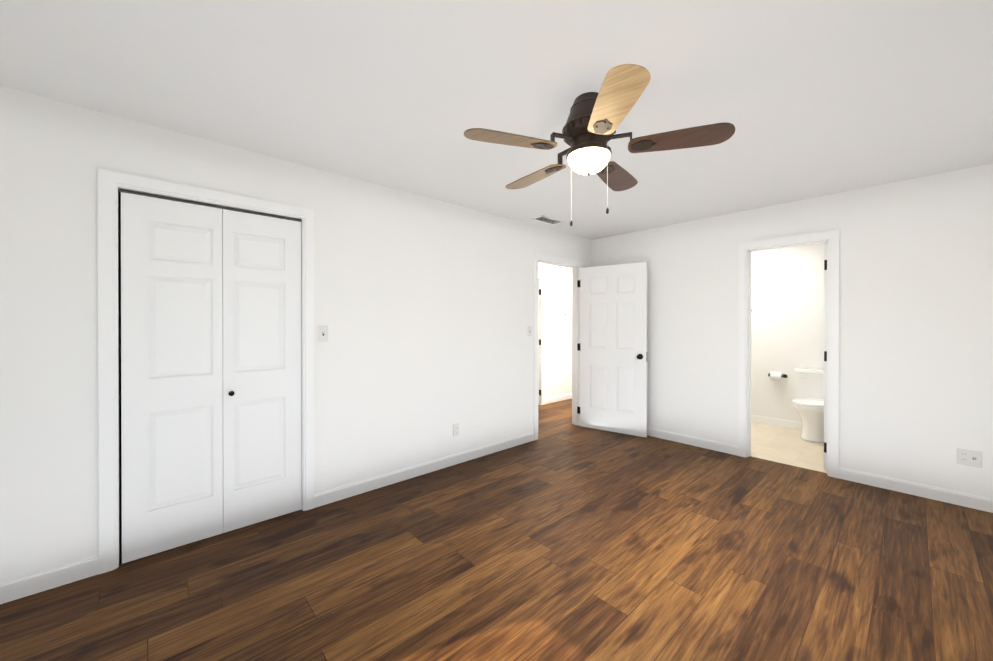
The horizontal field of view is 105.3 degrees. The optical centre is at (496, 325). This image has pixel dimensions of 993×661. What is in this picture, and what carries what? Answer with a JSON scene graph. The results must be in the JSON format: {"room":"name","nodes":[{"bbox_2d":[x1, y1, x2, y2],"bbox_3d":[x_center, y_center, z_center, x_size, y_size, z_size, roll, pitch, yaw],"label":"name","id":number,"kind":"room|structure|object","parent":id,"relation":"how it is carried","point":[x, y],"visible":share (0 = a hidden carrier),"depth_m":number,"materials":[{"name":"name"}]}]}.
{"room":"empty bedroom","nodes":[
{"label":"empty bedroom","id":0,"kind":"room"},
{"bbox_2d":[119,193,121,517],"bbox_3d":[-2.008,0.090,2.714,1.700,2.440,0.680,0,0,-42],"label":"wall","id":1,"kind":"structure","parent":0,"point":[120,347],"depth_m":2.57,"materials":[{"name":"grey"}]},
{"bbox_2d":[0,86,590,582],"bbox_3d":[-0.005,0.087,3.997,7.810,2.440,0.120,0,0,-42],"label":"wall","id":2,"kind":"structure","parent":0,"point":[422,308],"depth_m":2.75,"materials":[{"name":"paint"}]},
{"bbox_2d":[0,555,98,603],"bbox_3d":[-2.418,1.266,1.712,0.861,0.095,0.014,0,0,-42],"label":"baseboard","id":3,"kind":"structure","parent":2,"relation":"attached to","point":[28,585],"depth_m":1.88,"materials":[{"name":"paint"}]},
{"bbox_2d":[97,169,313,573],"bbox_3d":[-1.744,0.245,2.403,1.070,2.137,0.140,0,0,-42],"label":"trim","id":4,"kind":"structure","parent":2,"relation":"attached to","point":[110,184],"depth_m":2.05,"materials":[{"name":"paint"}]},
{"bbox_2d":[118,190,301,563],"bbox_3d":[-1.717,0.283,2.372,0.920,2.044,0.075,0,0,-42],"label":"closet door","id":5,"kind":"structure","parent":2,"relation":"in","point":[211,444],"depth_m":2.32,"materials":[{"name":"paint"}]},
{"bbox_2d":[318,326,327,341],"bbox_3d":[-1.261,0.063,2.763,0.070,0.115,0.014,0,0,-42],"label":"light switch","id":6,"kind":"object","parent":2,"relation":"attached to","point":[322,333],"visible":1,"depth_m":2.76,"materials":[{"name":"white plastic"}]},
{"bbox_2d":[314,432,533,507],"bbox_3d":[-0.442,1.261,3.512,2.347,0.095,0.014,0,0,-42],"label":"baseboard","id":7,"kind":"structure","parent":2,"relation":"attached to","point":[349,490],"depth_m":3.25,"materials":[{"name":"paint"}]},
{"bbox_2d":[453,423,458,436],"bbox_3d":[-0.379,0.988,3.572,0.070,0.115,0.008,0,0,-42],"label":"outlet","id":8,"kind":"object","parent":2,"relation":"attached to","point":[455,429],"visible":1,"depth_m":3.57,"materials":[{"name":"white plastic"}]},
{"bbox_2d":[528,326,531,335],"bbox_3d":[0.377,0.068,4.254,0.070,0.115,0.014,0,0,-42],"label":"light switch","id":9,"kind":"object","parent":2,"relation":"attached to","point":[529,330],"visible":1,"depth_m":4.25,"materials":[{"name":"white plastic"}]},
{"bbox_2d":[534,253,584,439],"bbox_3d":[0.739,0.243,4.674,0.970,2.127,0.156,0,0,-42],"label":"trim","id":10,"kind":"structure","parent":2,"relation":"attached to","point":[575,265],"depth_m":4.91,"materials":[{"name":"paint"}]},
{"bbox_2d":[580,262,646,436],"bbox_3d":[1.411,0.284,4.628,0.818,2.025,0.170,0,0,37],"label":"bedroom door","id":11,"kind":"structure","parent":2,"relation":"in","point":[613,348],"depth_m":4.59,"materials":[{"name":"paint"}]},
{"bbox_2d":[0,399,992,660],"bbox_3d":[0.564,1.338,3.457,8.100,0.060,6.350,0,0,-42],"label":"floor","id":12,"kind":"structure","parent":0,"point":[562,537],"depth_m":1.99,"materials":[{"name":"wood"}]},
{"bbox_2d":[0,0,992,239],"bbox_3d":[0.564,-1.192,3.450,8.100,0.120,6.350,0,0,-42],"label":"ceiling","id":13,"kind":"structure","parent":0,"point":[807,99],"depth_m":1.78,"materials":[{"name":"paint"}]},
{"bbox_2d":[532,215,563,224],"bbox_3d":[0.559,-1.130,4.094,0.360,0.008,0.160,0,0,-42],"label":"ceiling vent","id":14,"kind":"object","parent":13,"relation":"in","point":[548,220],"visible":1,"depth_m":4.09,"materials":[{"name":"white metal"}]},
{"bbox_2d":[464,64,734,225],"bbox_3d":[0.455,-0.823,1.944,1.219,0.609,1.204,0,0,-42],"label":"ceiling fan","id":15,"kind":"object","parent":13,"relation":"attached to","point":[594,120],"visible":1,"depth_m":1.80,"materials":[{"name":"brown wood"}]},
{"bbox_2d":[538,263,571,397],"bbox_3d":[0.351,0.081,5.916,4.940,2.440,0.120,0,0,-42],"label":"wall","id":16,"kind":"structure","parent":0,"point":[558,335],"depth_m":6.45,"materials":[{"name":"paint"}]},
{"bbox_2d":[538,274,544,404],"bbox_3d":[0.388,0.240,5.950,0.950,2.127,0.156,0,0,-42],"label":"trim","id":17,"kind":"structure","parent":16,"relation":"attached to","point":[541,339],"depth_m":6.19,"materials":[{"name":"paint"}]},
{"bbox_2d":[545,393,571,403],"bbox_3d":[1.459,1.251,6.837,1.826,0.095,0.014,0,0,-42],"label":"baseboard","id":18,"kind":"structure","parent":16,"relation":"attached to","point":[557,398],"depth_m":6.45,"materials":[{"name":"paint"}]},
{"bbox_2d":[751,422,826,472],"bbox_3d":[3.047,1.335,4.533,1.780,0.060,3.200,0,0,-42],"label":"floor","id":19,"kind":"structure","parent":0,"point":[785,445],"depth_m":4.05,"materials":[{"name":"tile"}]},
{"bbox_2d":[792,368,823,442],"bbox_3d":[3.672,0.920,4.378,0.656,0.772,0.430,0,0,-42],"label":"toilet","id":20,"kind":"object","parent":19,"relation":"on","point":[808,403],"visible":0.75,"depth_m":4.33,"materials":[{"name":"white ceramic"}]},
{"bbox_2d":[751,243,826,421],"bbox_3d":[3.574,0.084,5.064,0.120,2.440,3.120,0,0,-42],"label":"wall","id":21,"kind":"structure","parent":0,"point":[787,311],"depth_m":4.83,"materials":[{"name":"paint"}]},
{"bbox_2d":[751,415,801,429],"bbox_3d":[3.484,1.256,5.067,0.014,0.095,3.000,0,0,-42],"label":"baseboard","id":22,"kind":"structure","parent":21,"relation":"attached to","point":[777,422],"depth_m":4.89,"materials":[{"name":"paint"}]},
{"bbox_2d":[768,372,786,380],"bbox_3d":[3.592,0.652,4.863,0.127,0.104,0.204,0,0,-42],"label":"toilet paper holder","id":23,"kind":"object","parent":21,"relation":"attached to","point":[775,375],"visible":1,"depth_m":4.83,"materials":[{"name":"white paper"}]},
{"bbox_2d":[591,164,992,498],"bbox_3d":[2.563,0.087,3.738,0.120,2.440,3.720,0,0,-42],"label":"wall","id":24,"kind":"structure","parent":0,"point":[916,339],"depth_m":3.07,"materials":[{"name":"paint"}]},
{"bbox_2d":[647,427,737,455],"bbox_3d":[1.843,1.258,4.434,0.014,0.095,1.726,0,0,-42],"label":"baseboard","id":25,"kind":"structure","parent":24,"relation":"attached to","point":[685,439],"depth_m":4.10,"materials":[{"name":"paint"}]},
{"bbox_2d":[738,229,839,477],"bbox_3d":[2.725,0.246,3.561,0.156,2.127,0.750,0,0,-42],"label":"trim","id":26,"kind":"structure","parent":24,"relation":"attached to","point":[831,238],"depth_m":3.40,"materials":[{"name":"paint"}]},
{"bbox_2d":[824,244,826,469],"bbox_3d":[3.182,0.287,3.597,0.596,2.025,0.170,0,0,-41],"label":"bathroom door","id":27,"kind":"structure","parent":24,"relation":"in","point":[825,356],"depth_m":3.41,"materials":[{"name":"paint"}]},
{"bbox_2d":[839,467,992,512],"bbox_3d":[3.296,1.262,2.837,0.014,0.095,1.096,0,0,-42],"label":"baseboard","id":28,"kind":"structure","parent":24,"relation":"attached to","point":[921,490],"depth_m":2.90,"materials":[{"name":"paint"}]},
{"bbox_2d":[957,448,981,467],"bbox_3d":[3.398,0.954,2.725,0.013,0.115,0.116,0,0,-42],"label":"outlet","id":29,"kind":"object","parent":24,"relation":"attached to","point":[969,457],"visible":1,"depth_m":2.73,"materials":[{"name":"white plastic"}]}
]}

